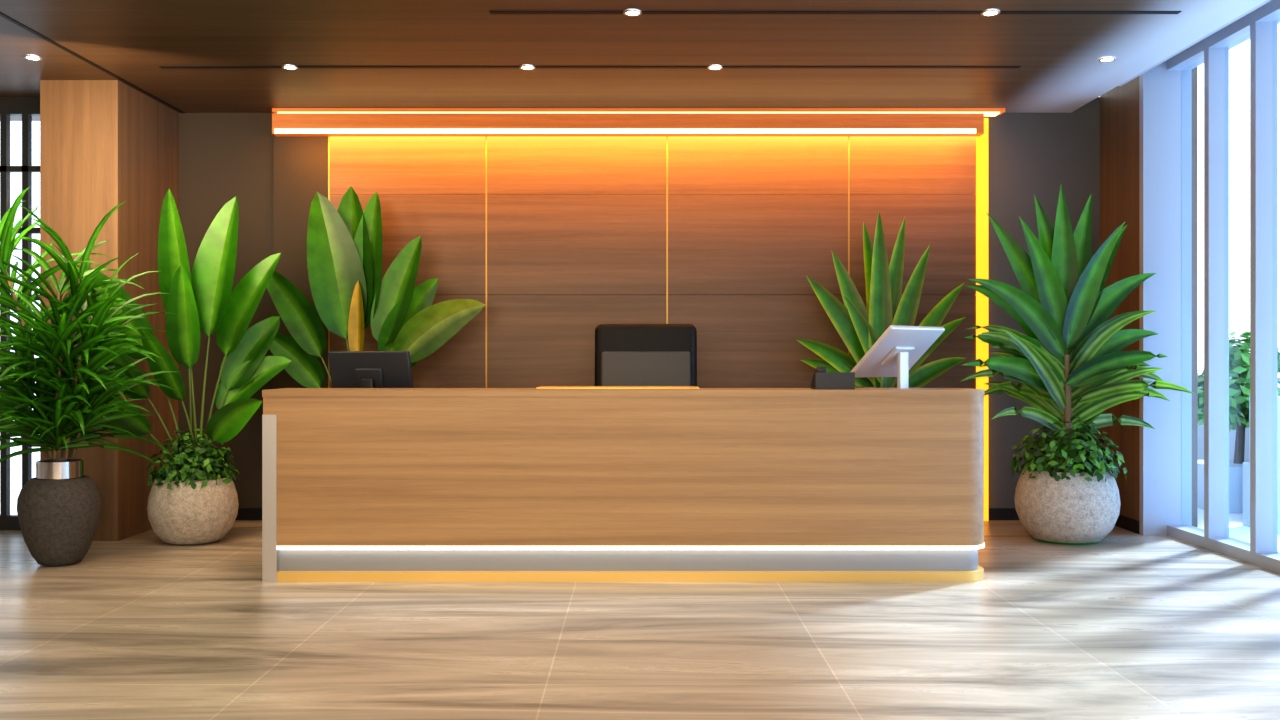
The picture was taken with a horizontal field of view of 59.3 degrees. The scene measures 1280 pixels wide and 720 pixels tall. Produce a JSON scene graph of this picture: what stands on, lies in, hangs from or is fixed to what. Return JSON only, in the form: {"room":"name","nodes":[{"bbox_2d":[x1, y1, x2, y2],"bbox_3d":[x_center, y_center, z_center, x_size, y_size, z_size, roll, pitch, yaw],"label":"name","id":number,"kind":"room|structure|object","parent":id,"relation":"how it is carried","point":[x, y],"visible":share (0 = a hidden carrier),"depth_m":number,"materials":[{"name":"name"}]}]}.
{"room":"reception lobby","nodes":[
{"label":"reception lobby","id":0,"kind":"room"},
{"bbox_2d":[40,80,178,540],"bbox_3d":[-3.760,-0.331,8.038,0.520,3.090,0.996,0,0,0],"label":"column","id":1,"kind":"structure","parent":0,"point":[105,144],"depth_m":7.54,"materials":[{"name":"brown wood"}]},
{"bbox_2d":[0,97,39,529],"bbox_3d":[-5.766,-0.331,8.060,3.492,3.090,0.060,0,0,0],"label":"frame","id":2,"kind":"object","parent":1,"relation":"attached to","point":[26,107],"depth_m":8.03,"materials":[{"name":"black metal"}]},
{"bbox_2d":[0,0,1266,120],"bbox_3d":[-2.115,-1.936,3.418,10.770,0.120,10.836,0,0,0],"label":"ceiling","id":3,"kind":"structure","parent":0,"point":[1060,71],"depth_m":6.78,"materials":[{"name":"brown wood"}]},
{"bbox_2d":[0,11,1181,112],"bbox_3d":[-0.285,-1.884,3.268,6.390,0.024,10.536,0,0,0],"label":"tracks","id":4,"kind":"object","parent":3,"relation":"in","point":[491,12],"depth_m":7.18,"materials":[{"name":"black metal"}]},
{"bbox_2d":[1118,0,1270,85],"bbox_3d":[3.610,-2.051,3.418,0.680,0.310,10.836,0,0,0],"label":"strip","id":5,"kind":"object","parent":3,"relation":"attached to","point":[1267,1],"depth_m":6.68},
{"bbox_2d":[179,97,1099,520],"bbox_3d":[-0.065,-0.391,8.664,7.910,3.210,0.345,0,0,0],"label":"wall","id":6,"kind":"structure","parent":0,"point":[559,238],"depth_m":8.50,"materials":[{"name":"brown wood"}]},
{"bbox_2d":[272,108,1004,135],"bbox_3d":[-0.010,-1.780,8.428,5.460,0.189,0.116,0,0,0],"label":"cove","id":7,"kind":"object","parent":6,"relation":"attached to","point":[285,121],"depth_m":8.38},
{"bbox_2d":[0,520,1279,719],"bbox_3d":[-1.875,1.264,3.418,11.250,0.100,10.836,0,0,0],"label":"floor","id":8,"kind":"structure","parent":0,"point":[1126,625],"depth_m":4.87,"materials":[{"name":"tile"}]},
{"bbox_2d":[0,187,178,565],"bbox_3d":[-3.487,0.063,6.511,1.420,2.302,0.977,0,0,0],"label":"palm plant","id":9,"kind":"object","parent":8,"relation":"on","point":[59,508],"visible":1,"depth_m":6.61,"materials":[{"name":"plant"}]},
{"bbox_2d":[75,189,290,544],"bbox_3d":[-3.041,0.032,7.503,1.302,2.364,0.605,0,0,0],"label":"plant","id":10,"kind":"object","parent":8,"relation":"on","point":[187,505],"visible":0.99,"depth_m":7.47,"materials":[{"name":"green plant"}]},
{"bbox_2d":[267,186,484,387],"bbox_3d":[-1.926,-0.029,8.080,1.641,2.486,0.540,0,0,0],"label":"potted plant","id":11,"kind":"object","parent":8,"relation":"on","point":[345,244],"visible":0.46,"depth_m":8.09,"materials":[{"name":"green plant"}]},
{"bbox_2d":[262,386,984,581],"bbox_3d":[-0.073,0.682,6.609,3.983,1.063,0.924,0,0,0],"label":"reception desk","id":12,"kind":"object","parent":8,"relation":"on","point":[542,483],"visible":1,"depth_m":6.15,"materials":[{"name":"brown wood"}]},
{"bbox_2d":[328,351,412,387],"bbox_3d":[-1.634,0.210,6.798,0.540,0.527,0.200,0,0,16],"label":"monitor","id":13,"kind":"object","parent":12,"relation":"on","point":[348,369],"visible":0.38,"depth_m":6.78,"materials":[{"name":"black plastic"}]},
{"bbox_2d":[811,367,854,388],"bbox_3d":[1.090,0.100,6.373,0.220,0.127,0.194,0,0,0],"label":"desk phone","id":14,"kind":"object","parent":12,"relation":"on","point":[821,379],"visible":1,"depth_m":6.28,"materials":[{"name":"black plastic"}]},
{"bbox_2d":[851,325,944,387],"bbox_3d":[1.563,0.135,6.847,0.500,0.676,0.340,0,0,-38],"label":"monitor","id":15,"kind":"object","parent":12,"relation":"on","point":[898,348],"visible":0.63,"depth_m":6.79,"materials":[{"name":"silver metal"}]},
{"bbox_2d":[595,324,696,385],"bbox_3d":[0.040,0.481,7.450,0.750,1.463,0.751,0,0,0],"label":"office chair","id":16,"kind":"object","parent":8,"relation":"on","point":[625,354],"visible":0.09,"depth_m":7.68,"materials":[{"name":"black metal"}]},
{"bbox_2d":[796,212,965,387],"bbox_3d":[1.758,0.059,8.166,1.246,2.309,0.462,0,0,0],"label":"potted plant","id":17,"kind":"object","parent":8,"relation":"on","point":[859,328],"visible":0.62,"depth_m":8.17,"materials":[{"name":"green plant"}]},
{"bbox_2d":[961,184,1194,544],"bbox_3d":[2.837,0.005,7.523,1.386,2.419,0.784,0,0,0],"label":"dracaena plant","id":18,"kind":"object","parent":8,"relation":"on","point":[1070,366],"visible":1,"depth_m":7.51,"materials":[{"name":"plant"}]},
{"bbox_2d":[1100,67,1196,533],"bbox_3d":[3.684,-0.436,8.193,0.412,3.300,0.686,0,0,0],"label":"wall","id":19,"kind":"structure","parent":0,"point":[1119,106],"depth_m":8.04,"materials":[{"name":"brown wood"}]},
{"bbox_2d":[1139,0,1279,572],"bbox_3d":[3.652,-0.436,2.925,0.335,3.300,9.850,0,0,0],"label":"window","id":20,"kind":"structure","parent":19,"relation":"in","point":[1165,90],"depth_m":7.24,"materials":[{"name":"silver metal"}]},
{"label":"outside","id":21,"kind":"structure","parent":0,"visible":0},
{"bbox_2d":[10,121,39,501],"bbox_3d":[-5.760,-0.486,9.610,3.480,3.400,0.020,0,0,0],"label":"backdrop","id":22,"kind":"structure","parent":21,"point":[15,126],"depth_m":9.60,"materials":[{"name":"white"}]},
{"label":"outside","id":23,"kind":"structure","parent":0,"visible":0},
{"bbox_2d":[1197,376,1279,551],"bbox_3d":[8.905,0.744,6.000,10.190,1.180,20.000,0,0,0],"label":"terrace","id":24,"kind":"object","parent":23,"point":[1239,523],"visible":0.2,"depth_m":8.39,"materials":[{"name":"white"}]},
{"bbox_2d":[1197,332,1279,512],"bbox_3d":[4.978,0.496,9.399,1.113,1.473,0.841,0,0,0],"label":"shrub","id":25,"kind":"object","parent":24,"relation":"on","point":[1239,355],"visible":0.38,"depth_m":9.26,"materials":[{"name":"green plant"}]}
]}

